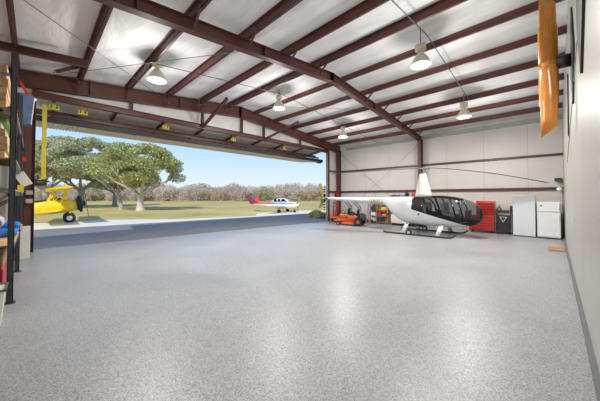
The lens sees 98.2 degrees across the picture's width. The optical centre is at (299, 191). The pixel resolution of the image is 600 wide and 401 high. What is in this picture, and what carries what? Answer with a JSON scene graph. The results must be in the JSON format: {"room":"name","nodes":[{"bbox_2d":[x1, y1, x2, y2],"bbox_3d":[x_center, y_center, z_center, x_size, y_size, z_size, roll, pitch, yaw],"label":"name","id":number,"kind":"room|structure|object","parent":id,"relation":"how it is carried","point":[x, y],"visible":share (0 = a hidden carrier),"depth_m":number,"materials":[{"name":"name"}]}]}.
{"room":"aircraft hangar","nodes":[
{"label":"aircraft hangar","id":0,"kind":"room"},
{"bbox_2d":[0,87,336,221],"bbox_3d":[-3.592,-1.235,14.329,0.380,6.760,18.794,-1,-2,44],"label":"wall","id":1,"kind":"structure","parent":0,"point":[226,122],"depth_m":13.53,"materials":[{"name":"white metal"}]},
{"bbox_2d":[36,98,322,163],"bbox_3d":[-4.545,-2.764,15.424,2.812,0.960,15.700,-1,-2,44],"label":"door","id":2,"kind":"structure","parent":1,"relation":"in","point":[61,116],"depth_m":12.22,"materials":[{"name":"brown metal"}]},
{"bbox_2d":[31,104,49,185],"bbox_3d":[-9.024,-1.628,9.027,0.220,2.857,0.526,-1,-2,44],"label":"strap","id":3,"kind":"object","parent":2,"relation":"hanging from","point":[43,182],"visible":0.87,"depth_m":9.09,"materials":[{"name":"yellow fabric"}]},
{"bbox_2d":[32,89,329,220],"bbox_3d":[-2.742,-1.070,13.660,1.899,6.404,15.850,-1,-2,44],"label":"door frame","id":4,"kind":"structure","parent":1,"relation":"attached to","point":[36,93],"depth_m":12.12,"materials":[{"name":"red metal"}]},
{"bbox_2d":[19,82,36,125],"bbox_3d":[-7.504,-2.387,7.177,0.300,1.169,0.333,-1,-2,44],"label":"hanging bag","id":5,"kind":"object","parent":4,"relation":"hanging from","point":[29,100],"visible":0.98,"depth_m":7.07,"materials":[{"name":"blue fabric"}]},
{"bbox_2d":[0,0,567,146],"bbox_3d":[1.139,-4.295,9.858,13.050,1.052,19.040,-1,-2,44],"label":"ceiling","id":6,"kind":"structure","parent":0,"point":[126,39],"depth_m":8.13,"materials":[{"name":"plastic"}]},
{"bbox_2d":[53,65,79,73],"bbox_3d":[-7.392,-3.876,8.249,0.090,0.467,0.615,-1,-2,44],"label":"brace","id":7,"kind":"object","parent":6,"relation":"attached to","point":[73,67],"visible":0.93,"depth_m":8.21,"materials":[{"name":"red metal"}]},
{"bbox_2d":[273,94,284,109],"bbox_3d":[-0.957,-4.221,11.826,0.538,0.894,0.538,-1,-2,44],"label":"lamp","id":8,"kind":"object","parent":6,"relation":"hanging from","point":[278,105],"visible":0.98,"depth_m":11.71,"materials":[{"name":"grey metal"}]},
{"bbox_2d":[338,126,346,137],"bbox_3d":[2.541,-3.663,15.388,0.538,0.896,0.538,-1,-2,44],"label":"lamp","id":9,"kind":"object","parent":6,"relation":"hanging from","point":[342,134],"visible":1,"depth_m":15.27,"materials":[{"name":"grey metal"}]},
{"bbox_2d":[411,29,430,69],"bbox_3d":[3.507,-4.210,7.565,0.538,1.088,0.538,-1,-2,44],"label":"lamp","id":10,"kind":"object","parent":6,"relation":"hanging from","point":[421,60],"visible":0.98,"depth_m":7.47,"materials":[{"name":"grey metal"}]},
{"bbox_2d":[457,94,470,118],"bbox_3d":[7.026,-3.684,11.149,0.538,0.995,0.538,-1,-2,44],"label":"lamp","id":11,"kind":"object","parent":6,"relation":"hanging from","point":[464,113],"visible":1,"depth_m":11.06,"materials":[{"name":"grey metal"}]},
{"bbox_2d":[0,221,596,400],"bbox_3d":[0.907,2.135,9.892,13.600,0.150,19.140,-1,-2,44],"label":"floor","id":12,"kind":"structure","parent":0,"point":[317,311],"depth_m":4.05,"materials":[{"name":"concrete"}]},
{"bbox_2d":[0,259,6,282],"bbox_3d":[-5.792,1.657,4.774,1.100,0.610,0.500,-1,-2,44],"label":"crate","id":13,"kind":"object","parent":12,"relation":"on","point":[3,270],"visible":0.39,"depth_m":4.78,"materials":[{"name":"plastic"}]},
{"bbox_2d":[0,247,6,267],"bbox_3d":[-5.792,1.172,4.783,1.100,0.340,0.500,-1,-2,44],"label":"carton","id":14,"kind":"object","parent":13,"relation":"on","point":[3,250],"visible":0.71,"depth_m":4.60,"materials":[{"name":"brown cardboard"}]},
{"bbox_2d":[0,282,8,324],"bbox_3d":[-4.769,1.679,3.603,0.480,0.520,0.944,-1,-2,44],"label":"storage bin","id":15,"kind":"object","parent":12,"relation":"on","point":[3,286],"visible":1,"depth_m":3.78,"materials":[{"name":"white paint"}]},
{"bbox_2d":[0,52,24,304],"bbox_3d":[-7.354,-0.224,6.052,5.390,4.420,1.230,-1,-2,44],"label":"rack","id":16,"kind":"object","parent":12,"relation":"on","point":[17,131],"visible":0.84,"depth_m":4.61,"materials":[{"name":"grey metal"}]},
{"bbox_2d":[0,100,7,106],"bbox_3d":[-6.483,-1.556,5.175,2.420,0.122,0.958,-1,-2,44],"label":"wooden board","id":17,"kind":"object","parent":16,"relation":"on","point":[2,103],"visible":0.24,"depth_m":4.65,"materials":[{"name":"brown wood"}]},
{"bbox_2d":[0,93,8,105],"bbox_3d":[-6.473,-1.686,5.169,2.420,0.122,0.962,-1,-2,44],"label":"wooden board","id":18,"kind":"object","parent":17,"relation":"on","point":[3,96],"visible":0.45,"depth_m":4.65,"materials":[{"name":"brown wood"}]},
{"bbox_2d":[0,86,9,105],"bbox_3d":[-6.492,-1.816,5.190,2.420,0.122,0.982,-1,-2,44],"label":"wooden board","id":19,"kind":"object","parent":18,"relation":"on","point":[3,89],"visible":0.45,"depth_m":4.68,"materials":[{"name":"brown wood"}]},
{"bbox_2d":[0,77,10,95],"bbox_3d":[-6.444,-1.947,5.145,2.420,0.122,1.014,-1,-2,44],"label":"wooden board","id":20,"kind":"object","parent":19,"relation":"on","point":[4,82],"visible":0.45,"depth_m":4.65,"materials":[{"name":"brown wood"}]},
{"bbox_3d":[-6.452,-2.076,5.156,2.420,0.122,0.968,-1,-2,44],"label":"wooden board","id":21,"kind":"object","parent":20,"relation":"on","visible":0},
{"bbox_2d":[0,63,10,87],"bbox_3d":[-6.465,-2.206,5.171,2.420,0.122,0.972,-1,-2,44],"label":"wooden board","id":22,"kind":"object","parent":21,"relation":"on","point":[3,67],"visible":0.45,"depth_m":4.66,"materials":[{"name":"brown wood"}]},
{"bbox_2d":[0,165,8,188],"bbox_3d":[-6.361,-0.242,5.087,2.300,0.420,1.000,-1,-2,44],"label":"storage box","id":23,"kind":"object","parent":16,"relation":"on","point":[4,170],"visible":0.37,"depth_m":4.60,"materials":[{"name":"white paint"}]},
{"bbox_2d":[0,151,8,157],"bbox_3d":[-6.486,-0.656,5.162,2.420,0.122,0.958,-1,-2,44],"label":"wooden board","id":24,"kind":"object","parent":16,"relation":"on","point":[2,153],"visible":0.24,"depth_m":4.65,"materials":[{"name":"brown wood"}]},
{"bbox_2d":[0,143,8,156],"bbox_3d":[-6.484,-0.786,5.162,2.420,0.122,1.024,-1,-2,44],"label":"wooden board","id":25,"kind":"object","parent":24,"relation":"on","point":[3,147],"visible":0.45,"depth_m":4.66,"materials":[{"name":"brown wood"}]},
{"bbox_2d":[0,136,8,145],"bbox_3d":[-6.449,-0.917,5.130,2.420,0.122,1.014,-1,-2,44],"label":"wooden board","id":26,"kind":"object","parent":25,"relation":"on","point":[3,139],"visible":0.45,"depth_m":4.62,"materials":[{"name":"brown wood"}]},
{"bbox_2d":[0,128,9,139],"bbox_3d":[-6.450,-1.047,5.134,2.420,0.122,0.966,-1,-2,44],"label":"wooden board","id":27,"kind":"object","parent":26,"relation":"on","point":[3,132],"visible":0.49,"depth_m":4.62,"materials":[{"name":"brown wood"}]},
{"bbox_3d":[-6.397,-1.172,5.140,2.300,0.100,0.800,-1,-2,44],"label":"carton","id":28,"kind":"object","parent":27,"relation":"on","visible":0},
{"bbox_2d":[0,118,9,138],"bbox_3d":[-6.207,-1.259,5.264,2.200,0.070,0.500,-1,-2,44],"label":"flat box","id":29,"kind":"object","parent":28,"relation":"on","point":[5,123],"visible":0.45,"depth_m":4.85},
{"bbox_2d":[0,221,20,236],"bbox_3d":[-6.702,0.848,5.862,1.200,0.250,0.520,-1,-2,44],"label":"tarp","id":30,"kind":"object","parent":16,"relation":"on","point":[4,229],"visible":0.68,"depth_m":5.85,"materials":[{"name":"plastic"}]},
{"bbox_2d":[16,157,32,191],"bbox_3d":[-6.749,-0.448,6.339,1.312,0.940,0.338,-1,-2,44],"label":"papers","id":31,"kind":"object","parent":16,"relation":"hanging from","point":[22,178],"visible":0.88,"depth_m":6.43,"materials":[{"name":"paper"}]},
{"bbox_2d":[20,226,30,258],"bbox_3d":[-8.207,1.519,7.743,0.099,0.981,0.240,-1,-2,44],"label":"panel","id":32,"kind":"object","parent":12,"relation":"on","point":[25,230],"visible":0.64,"depth_m":7.74,"materials":[{"name":"white paint"}]},
{"bbox_2d":[8,67,340,253],"bbox_3d":[-3.273,-1.224,14.131,1.085,6.730,18.504,-1,-2,44],"label":"frame","id":33,"kind":"object","parent":12,"relation":"on","point":[54,83],"visible":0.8,"depth_m":10.12,"materials":[{"name":"red metal"}]},
{"bbox_2d":[24,0,169,102],"bbox_3d":[-5.466,-3.762,7.491,0.018,0.466,8.047,0,-1,-4],"label":"rod","id":34,"kind":"object","parent":33,"relation":"attached to","point":[24,0],"visible":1,"depth_m":6.49,"materials":[{"name":"grey metal"}]},
{"bbox_2d":[172,103,365,109],"bbox_3d":[-1.069,-3.901,11.971,9.289,0.016,0.018,0,-1,-5],"label":"rod","id":35,"kind":"object","parent":33,"relation":"attached to","point":[172,103],"visible":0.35,"depth_m":11.92,"materials":[{"name":"grey metal"}]},
{"bbox_2d":[93,0,422,177],"bbox_3d":[1.178,-1.208,9.761,1.070,6.530,18.520,-1,-2,44],"label":"frame","id":36,"kind":"object","parent":12,"relation":"on","point":[153,11],"visible":0.89,"depth_m":7.00,"materials":[{"name":"red metal"}]},
{"bbox_2d":[6,0,20,75],"bbox_3d":[-4.499,-3.887,3.907,12.390,0.235,0.130,-1,-2,44],"label":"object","id":37,"kind":"structure","parent":36,"relation":"on","point":[9,3],"depth_m":5.94,"materials":[{"name":"red metal"}]},
{"bbox_2d":[0,41,87,67],"bbox_3d":[-7.216,-3.680,6.781,2.639,0.200,0.120,1,-1,-32],"label":"cross beam","id":38,"kind":"structure","parent":37,"relation":"attached to","point":[4,46],"depth_m":6.98,"materials":[{"name":"red metal"}]},
{"bbox_2d":[76,4,112,84],"bbox_3d":[-3.477,-4.013,4.953,12.390,0.235,0.130,-1,-2,44],"label":"roof beam","id":39,"kind":"structure","parent":36,"relation":"attached to","point":[105,12],"depth_m":6.60,"materials":[{"name":"red metal"}]},
{"bbox_2d":[21,51,238,79],"bbox_3d":[-5.144,-3.781,7.806,7.523,0.416,0.018,0,-1,7],"label":"rod","id":40,"kind":"object","parent":36,"relation":"attached to","point":[237,51],"visible":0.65,"depth_m":7.77,"materials":[{"name":"grey metal"}]},
{"bbox_2d":[125,0,211,91],"bbox_3d":[-2.463,-4.138,5.991,12.390,0.235,0.130,-1,-2,44],"label":"roof beam","id":41,"kind":"structure","parent":36,"relation":"attached to","point":[172,35],"depth_m":7.36,"materials":[{"name":"red metal"}]},
{"bbox_2d":[147,59,166,83],"bbox_3d":[-4.505,-3.862,8.196,0.538,0.737,0.538,-1,-2,44],"label":"lamp","id":42,"kind":"object","parent":41,"relation":"hanging from","point":[156,76],"visible":0.89,"depth_m":8.10,"materials":[{"name":"grey metal"}]},
{"bbox_2d":[165,0,302,98],"bbox_3d":[-1.427,-4.266,7.051,12.390,0.235,0.130,-1,-2,44],"label":"beam","id":43,"kind":"structure","parent":36,"relation":"attached to","point":[283,6],"depth_m":7.07,"materials":[{"name":"red metal"}]},
{"bbox_2d":[199,0,389,103],"bbox_3d":[-0.364,-4.397,8.140,12.390,0.235,0.130,-1,-2,44],"label":"beam","id":44,"kind":"structure","parent":36,"relation":"attached to","point":[366,6],"depth_m":7.44,"materials":[{"name":"red metal"}]},
{"bbox_2d":[157,64,377,142],"bbox_3d":[0.570,-3.917,13.166,0.026,0.938,14.303,-1,-2,44],"label":"conduit","id":45,"kind":"object","parent":44,"relation":"attached to","point":[157,64],"visible":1,"depth_m":10.58,"materials":[{"name":"grey metal"}]},
{"bbox_2d":[391,0,468,99],"bbox_3d":[2.341,-4.069,6.114,0.026,0.904,13.903,-1,-2,44],"label":"conduit","id":46,"kind":"object","parent":44,"relation":"attached to","point":[391,0],"visible":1,"depth_m":7.64,"materials":[{"name":"grey metal"}]},
{"bbox_2d":[227,0,467,108],"bbox_3d":[0.658,-4.523,9.186,12.390,0.235,0.130,-1,-2,44],"label":"beam","id":47,"kind":"structure","parent":36,"relation":"attached to","point":[439,6],"depth_m":7.81,"materials":[{"name":"red metal"}]},
{"bbox_2d":[253,0,563,114],"bbox_3d":[1.805,-4.500,10.357,12.390,0.235,0.130,-1,-2,44],"label":"beam","id":48,"kind":"structure","parent":36,"relation":"attached to","point":[532,7],"depth_m":7.96,"materials":[{"name":"red metal"}]},
{"bbox_2d":[273,25,566,122],"bbox_3d":[2.827,-4.335,11.397,12.390,0.235,0.130,-1,-2,44],"label":"beam","id":49,"kind":"structure","parent":36,"relation":"attached to","point":[562,30],"depth_m":9.28,"materials":[{"name":"red metal"}]},
{"bbox_2d":[291,52,564,129],"bbox_3d":[3.869,-4.165,12.459,12.390,0.235,0.130,-1,-2,44],"label":"beam","id":50,"kind":"structure","parent":36,"relation":"attached to","point":[534,63],"depth_m":10.59,"materials":[{"name":"red metal"}]},
{"bbox_2d":[307,73,563,135],"bbox_3d":[4.919,-3.994,13.528,12.390,0.235,0.130,-1,-2,44],"label":"beam","id":51,"kind":"structure","parent":36,"relation":"attached to","point":[531,83],"depth_m":11.76,"materials":[{"name":"red metal"}]},
{"bbox_2d":[320,89,562,141],"bbox_3d":[5.933,-3.830,14.561,12.390,0.235,0.130,-1,-2,44],"label":"beam","id":52,"kind":"structure","parent":36,"relation":"attached to","point":[532,97],"depth_m":12.98,"materials":[{"name":"red metal"}]},
{"bbox_2d":[333,102,562,145],"bbox_3d":[6.948,-3.665,15.594,12.390,0.235,0.130,-1,-2,44],"label":"beam","id":53,"kind":"structure","parent":36,"relation":"attached to","point":[560,105],"depth_m":14.07,"materials":[{"name":"red metal"}]},
{"bbox_2d":[329,202,355,222],"bbox_3d":[3.079,1.473,18.636,1.839,1.509,1.038,-1,-1,27],"label":"riding mower","id":54,"kind":"object","parent":12,"relation":"on","point":[343,215],"visible":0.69,"depth_m":18.35,"materials":[{"name":"orange metal"}]},
{"bbox_2d":[336,202,365,225],"bbox_3d":[3.344,1.442,16.977,1.839,1.509,1.038,-1,-1,27],"label":"riding mower","id":55,"kind":"object","parent":12,"relation":"on","point":[359,219],"visible":1,"depth_m":16.59,"materials":[{"name":"orange metal"}]},
{"bbox_2d":[376,204,390,223],"bbox_3d":[5.718,1.487,17.819,0.840,1.450,0.400,-1,-2,44],"label":"wooden shelf","id":56,"kind":"object","parent":12,"relation":"on","point":[377,205],"visible":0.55,"depth_m":17.66,"materials":[{"name":"orange wood"}]},
{"bbox_2d":[391,199,422,226],"bbox_3d":[6.856,1.262,16.628,1.960,1.855,0.675,-1,-2,44],"label":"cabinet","id":57,"kind":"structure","parent":12,"relation":"on","point":[394,220],"depth_m":16.74,"materials":[{"name":"white paint"}]},
{"bbox_2d":[318,167,550,238],"bbox_3d":[5.450,0.462,13.905,11.777,3.346,2.726,-1,-1,39],"label":"helicopter","id":58,"kind":"object","parent":12,"relation":"on","point":[410,210],"visible":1,"depth_m":13.04,"materials":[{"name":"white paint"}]},
{"bbox_2d":[469,201,495,232],"bbox_3d":[9.541,1.309,13.630,1.110,1.635,0.540,-1,-2,44],"label":"tool chest","id":59,"kind":"object","parent":12,"relation":"on","point":[487,223],"visible":0.87,"depth_m":13.34,"materials":[{"name":"red metal"}]},
{"bbox_2d":[495,212,512,234],"bbox_3d":[10.167,1.571,12.970,0.660,1.093,0.500,-1,-2,44],"label":"tool cart","id":60,"kind":"object","parent":12,"relation":"on","point":[502,222],"visible":0.98,"depth_m":12.84,"materials":[{"name":"grey metal"}]},
{"bbox_2d":[513,195,535,236],"bbox_3d":[10.649,1.142,12.341,0.800,1.930,0.635,-1,-2,44],"label":"tall cabinet","id":61,"kind":"object","parent":12,"relation":"on","point":[524,206],"visible":1,"depth_m":12.10,"materials":[{"name":"white metal"}]},
{"bbox_2d":[537,201,560,239],"bbox_3d":[11.187,1.275,11.688,0.750,1.640,0.712,-1,-2,44],"label":"refrigerator","id":62,"kind":"object","parent":12,"relation":"on","point":[548,213],"visible":1,"depth_m":11.46,"materials":[{"name":"white metal"}]},
{"bbox_2d":[548,246,564,251],"bbox_3d":[9.040,2.026,9.165,0.420,0.035,0.850,-1,-2,44],"label":"board","id":63,"kind":"object","parent":12,"relation":"on","point":[550,248],"visible":1,"depth_m":9.00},
{"bbox_2d":[340,111,563,236],"bbox_3d":[7.712,-0.747,16.504,13.050,5.868,0.150,-1,-2,44],"label":"wall","id":64,"kind":"structure","parent":0,"point":[520,140],"depth_m":14.64,"materials":[{"name":"metal"}]},
{"bbox_2d":[340,153,562,171],"bbox_3d":[7.624,-1.655,16.432,12.650,0.100,0.099,-1,-2,44],"label":"beam","id":65,"kind":"structure","parent":64,"relation":"attached to","point":[552,154],"depth_m":14.58,"materials":[{"name":"red metal"}]},
{"bbox_2d":[341,187,563,192],"bbox_3d":[7.624,-0.055,16.401,12.650,0.130,0.099,-1,-2,44],"label":"beam","id":66,"kind":"structure","parent":64,"relation":"attached to","point":[537,188],"depth_m":14.36,"materials":[{"name":"red metal"}]},
{"bbox_2d":[346,114,561,150],"bbox_3d":[7.872,-3.395,16.182,11.900,0.210,0.160,-1,-2,44],"label":"trim","id":67,"kind":"structure","parent":64,"relation":"attached to","point":[533,120],"depth_m":14.84,"materials":[{"name":"metal"}]},
{"bbox_2d":[562,0,599,372],"bbox_3d":[5.694,-1.418,5.307,0.150,6.780,18.990,-1,-2,44],"label":"wall","id":68,"kind":"structure","parent":0,"point":[581,173],"depth_m":3.46,"materials":[{"name":"paint"}]},
{"bbox_2d":[537,0,570,137],"bbox_3d":[5.277,-2.647,5.381,0.514,3.000,0.320,-1,-2,44],"label":"propeller","id":69,"kind":"object","parent":68,"relation":"attached to","point":[549,62],"visible":0.89,"depth_m":5.41,"materials":[{"name":"brown wood"}]},
{"bbox_2d":[562,191,563,235],"bbox_3d":[11.800,0.984,11.662,0.033,2.020,0.033,0,-1,-23],"label":"pipe","id":70,"kind":"object","parent":68,"relation":"attached to","point":[562,191],"visible":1,"depth_m":11.65,"materials":[{"name":"grey metal"}]},
{"bbox_2d":[567,74,568,135],"bbox_3d":[6.917,-2.222,6.707,0.030,1.564,0.230,-1,-2,44],"label":"pipe","id":71,"kind":"object","parent":68,"relation":"attached to","point":[567,74],"visible":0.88,"depth_m":6.69,"materials":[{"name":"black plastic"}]},
{"bbox_2d":[567,41,576,161],"bbox_3d":[6.293,-1.639,6.047,0.012,1.460,5.403,-1,-2,44],"label":"wire","id":72,"kind":"object","parent":68,"relation":"attached to","point":[576,41],"visible":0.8,"depth_m":5.55,"materials":[{"name":"grey metal"}]},
{"bbox_2d":[570,7,574,103],"bbox_3d":[5.346,-2.672,5.104,0.030,1.920,1.200,-1,-2,44],"label":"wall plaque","id":73,"kind":"object","parent":68,"relation":"attached to","point":[572,36],"visible":0.93,"depth_m":4.96,"materials":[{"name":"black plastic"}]},
{"bbox_2d":[576,0,585,73],"bbox_3d":[3.772,-2.788,3.499,0.030,2.350,1.200,-1,-2,44],"label":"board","id":74,"kind":"object","parent":68,"relation":"attached to","point":[580,4],"visible":1,"depth_m":3.44,"materials":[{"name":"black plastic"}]},
{"bbox_2d":[563,235,599,400],"bbox_3d":[5.635,1.927,5.321,0.045,0.090,18.620,-1,-2,44],"label":"baseboard","id":75,"kind":"structure","parent":68,"relation":"attached to","point":[591,355],"depth_m":3.31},
{"label":"outside","id":76,"kind":"structure","parent":0,"visible":0},
{"bbox_2d":[34,198,325,222],"bbox_3d":[-58.787,5.990,211.452,620.000,0.001,620.000,-1,-2,44],"label":"field","id":77,"kind":"structure","parent":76,"point":[155,209],"depth_m":35.86,"materials":[{"name":"green plant"}]},
{"bbox_2d":[36,189,61,199],"bbox_3d":[-104.453,1.248,108.242,9.172,6.896,9.162,-1,-1,31],"label":"tree","id":78,"kind":"object","parent":77,"relation":"on","point":[38,192],"visible":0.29,"depth_m":105.91,"materials":[{"name":"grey plant"}]},
{"bbox_2d":[35,139,93,199],"bbox_3d":[-39.956,-2.881,40.386,14.137,11.352,13.292,-1,-2,44],"label":"oak tree","id":79,"kind":"object","parent":77,"relation":"on","point":[75,164],"visible":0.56,"depth_m":39.65,"materials":[{"name":"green plant"}]},
{"bbox_2d":[55,184,78,198],"bbox_3d":[-98.397,0.591,111.181,9.536,7.457,9.765,-1,-1,32],"label":"tree","id":80,"kind":"object","parent":77,"relation":"on","point":[58,195],"visible":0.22,"depth_m":108.90,"materials":[{"name":"green plant"}]},
{"bbox_2d":[66,189,77,198],"bbox_3d":[-93.932,1.126,109.111,8.149,6.223,7.958,-1,-1,34],"label":"tree","id":81,"kind":"object","parent":77,"relation":"on","point":[71,193],"visible":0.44,"depth_m":107.40,"materials":[{"name":"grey plant"}]},
{"bbox_2d":[35,135,115,206],"bbox_3d":[-40.279,-3.645,48.130,15.568,13.177,14.124,-1,-1,35],"label":"oak tree","id":82,"kind":"object","parent":77,"relation":"on","point":[90,142],"visible":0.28,"depth_m":45.42,"materials":[{"name":"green plant"}]},
{"bbox_2d":[75,190,98,200],"bbox_3d":[-86.370,1.508,105.998,6.694,5.203,8.132,0,-1,-3],"label":"tree","id":83,"kind":"object","parent":77,"relation":"on","point":[86,191],"visible":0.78,"depth_m":105.29,"materials":[{"name":"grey plant"}]},
{"bbox_2d":[89,187,106,200],"bbox_3d":[-90.922,1.245,115.324,9.623,7.243,9.633,1,-1,-26],"label":"tree","id":84,"kind":"object","parent":77,"relation":"on","point":[95,189],"visible":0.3,"depth_m":115.78,"materials":[{"name":"green plant"}]},
{"bbox_2d":[83,156,140,209],"bbox_3d":[-26.822,-1.364,38.779,8.593,8.437,7.772,-1,-1,34],"label":"oak tree","id":85,"kind":"object","parent":77,"relation":"on","point":[100,179],"visible":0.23,"depth_m":37.39,"materials":[{"name":"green plant"}]},
{"bbox_2d":[102,189,122,200],"bbox_3d":[-77.558,1.439,107.707,7.025,5.494,7.194,1,-1,-40],"label":"tree","id":86,"kind":"object","parent":77,"relation":"on","point":[110,197],"visible":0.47,"depth_m":106.22,"materials":[{"name":"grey plant"}]},
{"bbox_2d":[85,176,144,205],"bbox_3d":[-38.907,-1.435,55.250,10.668,9.031,9.889,1,-2,-43],"label":"oak tree","id":87,"kind":"object","parent":77,"relation":"on","point":[114,186],"visible":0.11,"depth_m":53.97,"materials":[{"name":"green plant"}]},
{"bbox_2d":[88,141,185,210],"bbox_3d":[-21.890,-2.157,35.923,11.466,9.732,11.764,0,-1,16],"label":"oak tree","id":88,"kind":"object","parent":77,"relation":"on","point":[148,166],"visible":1,"depth_m":33.80,"materials":[{"name":"green plant"}]},
{"bbox_2d":[127,187,153,200],"bbox_3d":[-64.416,0.983,106.479,9.771,6.605,9.531,-1,-1,37],"label":"tree","id":89,"kind":"object","parent":77,"relation":"on","point":[138,189],"visible":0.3,"depth_m":106.06,"materials":[{"name":"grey plant"}]},
{"bbox_2d":[150,187,167,199],"bbox_3d":[-56.974,1.153,107.538,7.801,6.100,7.988,-1,-1,35],"label":"tree","id":90,"kind":"object","parent":77,"relation":"on","point":[159,189],"visible":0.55,"depth_m":106.32,"materials":[{"name":"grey plant"}]},
{"bbox_2d":[159,186,180,200],"bbox_3d":[-52.862,0.918,106.726,8.603,6.570,8.402,0,-1,-20],"label":"tree","id":91,"kind":"object","parent":77,"relation":"on","point":[170,190],"visible":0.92,"depth_m":105.55,"materials":[{"name":"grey plant"}]},
{"bbox_2d":[175,188,193,200],"bbox_3d":[-48.120,1.170,107.821,7.769,6.075,7.956,0,-1,-1],"label":"tree","id":92,"kind":"object","parent":77,"relation":"on","point":[183,197],"visible":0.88,"depth_m":106.98,"materials":[{"name":"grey plant"}]},
{"bbox_2d":[184,184,204,200],"bbox_3d":[-43.814,0.615,109.320,9.372,7.329,9.597,0,-1,18],"label":"tree","id":93,"kind":"object","parent":77,"relation":"on","point":[196,189],"visible":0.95,"depth_m":108.29,"materials":[{"name":"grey plant"}]},
{"bbox_2d":[201,186,218,200],"bbox_3d":[-39.361,1.244,115.435,9.644,7.251,9.634,-1,-2,45],"label":"tree","id":94,"kind":"object","parent":77,"relation":"on","point":[204,193],"visible":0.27,"depth_m":113.51,"materials":[{"name":"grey plant"}]},
{"bbox_2d":[210,188,228,200],"bbox_3d":[-33.105,1.367,106.693,8.642,5.528,7.114,0,-1,18],"label":"tree","id":95,"kind":"object","parent":77,"relation":"on","point":[219,194],"visible":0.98,"depth_m":105.78,"materials":[{"name":"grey plant"}]},
{"bbox_2d":[207,185,231,200],"bbox_3d":[-34.341,0.775,110.122,10.350,6.898,9.387,-1,-1,36],"label":"tree","id":96,"kind":"object","parent":77,"relation":"on","point":[228,186],"visible":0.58,"depth_m":109.11,"materials":[{"name":"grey plant"}]},
{"bbox_2d":[222,182,245,199],"bbox_3d":[-33.173,-0.048,128.470,12.107,9.409,14.707,1,-1,-29],"label":"tree","id":97,"kind":"object","parent":77,"relation":"on","point":[232,185],"visible":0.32,"depth_m":126.08,"materials":[{"name":"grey plant"}]},
{"bbox_2d":[229,188,248,200],"bbox_3d":[-25.285,1.291,107.426,8.256,5.695,8.727,0,-1,-14],"label":"tree","id":98,"kind":"object","parent":77,"relation":"on","point":[237,191],"visible":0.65,"depth_m":105.87,"materials":[{"name":"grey plant"}]},
{"bbox_2d":[236,188,253,200],"bbox_3d":[-22.272,1.343,106.409,7.392,5.645,7.219,1,-1,-28],"label":"tree","id":99,"kind":"object","parent":77,"relation":"on","point":[248,190],"visible":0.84,"depth_m":105.06,"materials":[{"name":"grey plant"}]},
{"bbox_2d":[253,185,274,200],"bbox_3d":[-14.917,1.037,107.575,9.820,7.391,9.830,0,-1,-23],"label":"tree","id":100,"kind":"object","parent":77,"relation":"on","point":[262,191],"visible":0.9,"depth_m":106.53,"materials":[{"name":"green plant"}]},
{"bbox_2d":[272,188,288,199],"bbox_3d":[-8.254,1.331,110.603,7.475,5.845,7.654,1,-1,-39],"label":"tree","id":101,"kind":"object","parent":77,"relation":"on","point":[283,191],"visible":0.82,"depth_m":109.67,"materials":[{"name":"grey plant"}]},
{"bbox_2d":[283,185,301,200],"bbox_3d":[-3.105,0.770,111.040,9.036,7.066,9.252,0,-1,1],"label":"tree","id":102,"kind":"object","parent":77,"relation":"on","point":[293,187],"visible":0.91,"depth_m":109.78,"materials":[{"name":"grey plant"}]},
{"bbox_2d":[291,187,304,200],"bbox_3d":[-0.048,1.296,110.547,7.750,5.918,7.568,0,-1,4],"label":"tree","id":103,"kind":"object","parent":77,"relation":"on","point":[301,190],"visible":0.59,"depth_m":108.95,"materials":[{"name":"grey plant"}]},
{"bbox_2d":[300,188,314,200],"bbox_3d":[2.502,1.297,109.440,7.448,5.788,9.048,0,-1,-7],"label":"tree","id":104,"kind":"object","parent":77,"relation":"on","point":[305,191],"visible":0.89,"depth_m":107.65,"materials":[{"name":"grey plant"}]},
{"bbox_2d":[308,186,325,200],"bbox_3d":[9.194,0.794,110.015,9.925,6.846,10.492,-1,-1,35],"label":"tree","id":105,"kind":"object","parent":77,"relation":"on","point":[316,190],"visible":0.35,"depth_m":110.10,"materials":[{"name":"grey plant"}]},
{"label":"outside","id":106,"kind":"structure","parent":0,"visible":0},
{"bbox_2d":[34,212,310,229],"bbox_3d":[-13.764,2.377,20.398,38.434,0.170,7.588,1,-1,-42],"label":"taxiway","id":107,"kind":"structure","parent":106,"point":[49,225],"depth_m":19.01,"materials":[{"name":"concrete"}]},
{"bbox_2d":[34,186,88,222],"bbox_3d":[-18.996,0.967,17.807,8.854,2.615,7.171,-1,-1,34],"label":"biplane","id":108,"kind":"object","parent":107,"relation":"on","point":[55,205],"visible":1,"depth_m":18.88,"materials":[{"name":"yellow paint"}]},
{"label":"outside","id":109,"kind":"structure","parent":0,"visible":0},
{"bbox_2d":[33,213,325,249],"bbox_3d":[-5.669,2.325,18.095,30.317,0.185,8.394,1,-2,-43],"label":"apron","id":110,"kind":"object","parent":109,"point":[59,237],"visible":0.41,"depth_m":14.86,"materials":[{"name":"concrete"}]},
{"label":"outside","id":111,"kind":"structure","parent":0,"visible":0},
{"bbox_2d":[256,210,325,215],"bbox_3d":[0.728,2.555,29.399,10.768,0.160,14.841,0,-1,24],"label":"dirt patch","id":112,"kind":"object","parent":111,"point":[300,211],"visible":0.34,"depth_m":31.05,"materials":[{"name":"soil"}]},
{"bbox_2d":[245,195,299,212],"bbox_3d":[-3.261,1.509,32.111,6.796,2.058,7.980,0,-1,20],"label":"airplane","id":113,"kind":"object","parent":112,"relation":"on","point":[280,203],"visible":1,"depth_m":31.47,"materials":[{"name":"white paint"}]},
{"bbox_2d":[308,209,322,217],"bbox_3d":[1.460,2.053,23.166,1.522,1.019,1.310,-1,-2,44],"label":"shrub","id":114,"kind":"object","parent":112,"relation":"on","point":[313,214],"visible":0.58,"depth_m":22.91,"materials":[{"name":"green plant"}]},
{"bbox_2d":[316,212,325,218],"bbox_3d":[2.024,2.134,22.474,1.108,0.763,1.054,-1,-2,44],"label":"shrub","id":115,"kind":"object","parent":112,"relation":"on","point":[321,215],"visible":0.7,"depth_m":22.24,"materials":[{"name":"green plant"}]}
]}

